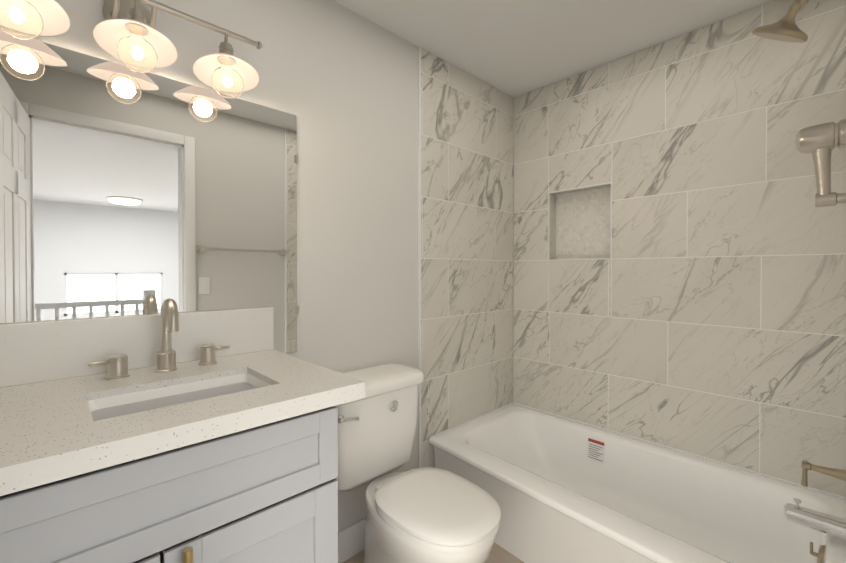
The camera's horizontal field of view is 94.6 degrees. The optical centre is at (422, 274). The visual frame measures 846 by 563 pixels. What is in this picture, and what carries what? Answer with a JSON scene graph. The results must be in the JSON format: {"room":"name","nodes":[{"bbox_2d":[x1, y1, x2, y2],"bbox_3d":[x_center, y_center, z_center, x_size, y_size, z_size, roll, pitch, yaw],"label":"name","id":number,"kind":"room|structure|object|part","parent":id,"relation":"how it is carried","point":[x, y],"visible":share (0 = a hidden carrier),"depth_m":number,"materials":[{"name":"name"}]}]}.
{"room":"bathroom","nodes":[
{"label":"bathroom","id":0,"kind":"room"},
{"bbox_2d":[0,0,435,531],"bbox_3d":[-0.359,0.040,1.671,2.687,2.310,0.100,-1,1,-44],"label":"wall","id":1,"kind":"structure","parent":0,"point":[339,81],"depth_m":1.61,"materials":[{"name":"white paint"}]},
{"bbox_2d":[0,0,262,98],"bbox_3d":[-0.771,-0.668,1.048,0.666,0.261,0.222,-1,1,-44],"label":"sconce","id":2,"kind":"object","parent":1,"relation":"attached to","point":[126,31],"visible":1,"depth_m":1.06,"materials":[{"name":"white glass"}]},
{"bbox_3d":[-0.797,-0.726,1.074,0.666,0.147,0.149,-1,1,-44],"label":"frame","id":3,"kind":"part","parent":2,"relation":"part of","materials":[{"name":"silver metal"}]},
{"bbox_2d":[0,307,273,387],"bbox_3d":[-0.875,0.195,1.089,0.919,0.152,0.020,-1,1,-44],"label":"backsplash","id":4,"kind":"structure","parent":1,"relation":"attached to","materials":[{"name":"stone"}]},
{"bbox_2d":[0,30,296,352],"bbox_3d":[-0.850,-0.152,1.129,1.022,0.895,0.004,-1,1,-44],"label":"mirror","id":5,"kind":"object","parent":1,"relation":"attached to","point":[125,191],"visible":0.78,"depth_m":1.13,"materials":[{"name":"clear glass"}]},
{"bbox_2d":[295,155,298,313],"bbox_3d":[-0.480,-0.153,1.480,0.014,0.600,0.007,-1,1,-44],"label":"clips","id":6,"kind":"object","parent":5,"relation":"attached to","point":[296,307],"visible":1,"depth_m":1.48,"materials":[{"name":"silver metal"}]},
{"bbox_2d":[338,518,365,562],"bbox_3d":[-0.305,1.130,1.655,0.787,0.130,0.014,-1,1,-44],"label":"baseboard","id":7,"kind":"structure","parent":1,"relation":"attached to","point":[350,541],"depth_m":1.65,"materials":[{"name":"white wood"}]},
{"bbox_2d":[418,46,420,467],"bbox_3d":[-0.017,0.038,1.921,0.012,2.308,0.010,-1,1,-44],"label":"trim","id":8,"kind":"structure","parent":1,"relation":"attached to","point":[419,249],"depth_m":1.92,"materials":[{"name":"white"}]},
{"bbox_2d":[421,48,513,467],"bbox_3d":[0.280,0.036,2.205,0.808,2.308,0.007,-1,1,-44],"label":"grout","id":9,"kind":"structure","parent":1,"relation":"attached to","point":[453,259],"depth_m":2.06,"materials":[{"name":"white"}]},
{"bbox_2d":[421,48,513,467],"bbox_3d":[0.280,0.036,2.205,0.804,2.304,0.007,-1,1,-44],"label":"wall tile","id":10,"kind":"structure","parent":1,"relation":"attached to","point":[452,230],"depth_m":2.15,"materials":[{"name":"stone"}]},
{"bbox_2d":[342,542,523,562],"bbox_3d":[0.201,1.251,1.095,2.687,0.100,1.724,-1,1,-44],"label":"floor","id":11,"kind":"structure","parent":0,"point":[499,554],"depth_m":1.65,"materials":[{"name":"tile"}]},
{"bbox_2d":[0,298,364,562],"bbox_3d":[-0.678,0.635,0.887,0.919,1.136,0.595,-1,1,-44],"label":"bathroom vanity","id":12,"kind":"object","parent":11,"relation":"on","point":[169,433],"visible":1,"depth_m":0.83,"materials":[{"name":"grey paint"}]},
{"bbox_2d":[0,349,364,495],"bbox_3d":[-0.681,0.293,0.886,0.919,0.040,0.584,-1,1,-44],"label":"countertop","id":13,"kind":"structure","parent":12,"relation":"on","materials":[{"name":"stone"}]},
{"bbox_2d":[88,298,230,379],"bbox_3d":[-0.703,0.168,1.080,0.338,0.206,0.134,-1,1,-44],"label":"faucet","id":14,"kind":"object","parent":13,"relation":"on","point":[166,368],"depth_m":1.08,"materials":[{"name":"silver metal"}]},
{"bbox_2d":[87,373,269,419],"bbox_3d":[-0.567,0.359,0.938,0.359,0.140,0.229,-1,1,-44],"label":"sink","id":15,"kind":"object","parent":13,"relation":"in","point":[102,405],"depth_m":0.99,"materials":[{"name":"white ceramic"}]},
{"bbox_2d":[335,363,500,562],"bbox_3d":[-0.059,0.799,1.406,0.479,0.798,0.702,-1,1,-44],"label":"toilet","id":16,"kind":"object","parent":11,"relation":"on","point":[428,515],"visible":0.85,"depth_m":1.40,"materials":[{"name":"white ceramic"}]},
{"bbox_3d":[0.047,0.776,1.328,0.344,0.052,0.444,-1,1,-44],"label":"seat","id":17,"kind":"part","parent":16,"relation":"part of","materials":[{"name":"white ceramic"}]},
{"bbox_2d":[429,402,845,562],"bbox_3d":[0.785,1.008,1.649,0.869,0.374,1.518,-1,1,-44],"label":"bathtub","id":18,"kind":"object","parent":11,"relation":"on","point":[559,489],"visible":0.94,"depth_m":1.66,"materials":[{"name":"white ceramic"}]},
{"bbox_2d":[513,183,513,345],"bbox_3d":[1.138,0.037,1.976,0.100,2.310,1.524,-1,1,-44],"label":"wall","id":19,"kind":"structure","parent":0,"point":[513,264],"depth_m":2.49,"materials":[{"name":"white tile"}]},
{"bbox_2d":[548,182,611,260],"bbox_3d":[0.868,-0.285,2.178,0.015,0.404,0.363,-1,1,-44],"label":"trim","id":20,"kind":"structure","parent":19,"relation":"attached to","point":[549,259],"depth_m":2.15,"materials":[{"name":"white"}]},
{"bbox_2d":[550,184,610,258],"bbox_3d":[0.899,-0.285,2.207,0.093,0.400,0.359,-1,1,-44],"label":"wall","id":21,"kind":"structure","parent":19,"relation":"attached to","point":[552,225],"depth_m":2.33,"materials":[{"name":"stone"}]},
{"bbox_2d":[556,187,610,258],"bbox_3d":[0.931,-0.286,2.238,0.001,0.400,0.359,-1,1,-44],"label":"wall niche","id":22,"kind":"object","parent":19,"relation":"attached to","point":[582,224],"depth_m":2.25,"materials":[{"name":"beige tile"}]},
{"bbox_2d":[513,0,845,471],"bbox_3d":[1.099,-0.148,1.937,0.007,1.936,1.506,-1,1,-44],"label":"grout","id":23,"kind":"structure","parent":19,"relation":"attached to","point":[687,236],"depth_m":1.80,"materials":[{"name":"white"}]},
{"bbox_2d":[514,0,845,496],"bbox_3d":[1.098,-0.148,1.936,0.007,1.932,1.502,-1,1,-44],"label":"wall tile","id":24,"kind":"structure","parent":19,"relation":"attached to","point":[806,294],"depth_m":1.76,"materials":[{"name":"stone"}]},
{"bbox_2d":[333,0,773,97],"bbox_3d":[0.201,-1.159,1.071,2.687,0.100,1.724,-1,1,-44],"label":"ceiling","id":25,"kind":"structure","parent":0,"point":[514,48],"depth_m":1.77,"materials":[{"name":"white paint"}]},
{"bbox_3d":[1.325,0.047,1.108,0.804,2.304,0.007,-1,1,-44],"label":"wall tile","id":26,"kind":"structure","parent":0,"visible":0},
{"bbox_2d":[752,0,807,42],"bbox_3d":[1.253,-0.873,1.246,0.154,0.235,0.306,-1,1,-44],"label":"shower head","id":27,"kind":"object","parent":26,"relation":"attached to","point":[785,28],"visible":1,"depth_m":1.27},
{"bbox_2d":[783,498,845,540],"bbox_3d":[1.272,0.775,1.218,0.072,0.086,0.215,-1,1,-44],"label":"tub spout","id":28,"kind":"object","parent":26,"relation":"attached to","point":[831,525],"visible":1,"depth_m":1.23,"materials":[{"name":"silver metal"}]},
{"bbox_2d":[795,119,845,206],"bbox_3d":[1.278,-0.343,1.199,0.088,0.263,0.195,-1,1,-44],"label":"shower","id":29,"kind":"object","parent":26,"relation":"attached to","point":[820,142],"visible":1,"depth_m":1.21,"materials":[{"name":"silver metal"}]},
{"bbox_2d":[801,460,845,486],"bbox_3d":[1.286,0.625,1.201,0.090,0.111,0.174,-1,1,-44],"label":"tub valve","id":30,"kind":"object","parent":26,"relation":"attached to","point":[806,466],"visible":1,"depth_m":1.23,"materials":[{"name":"silver metal"}]}
]}

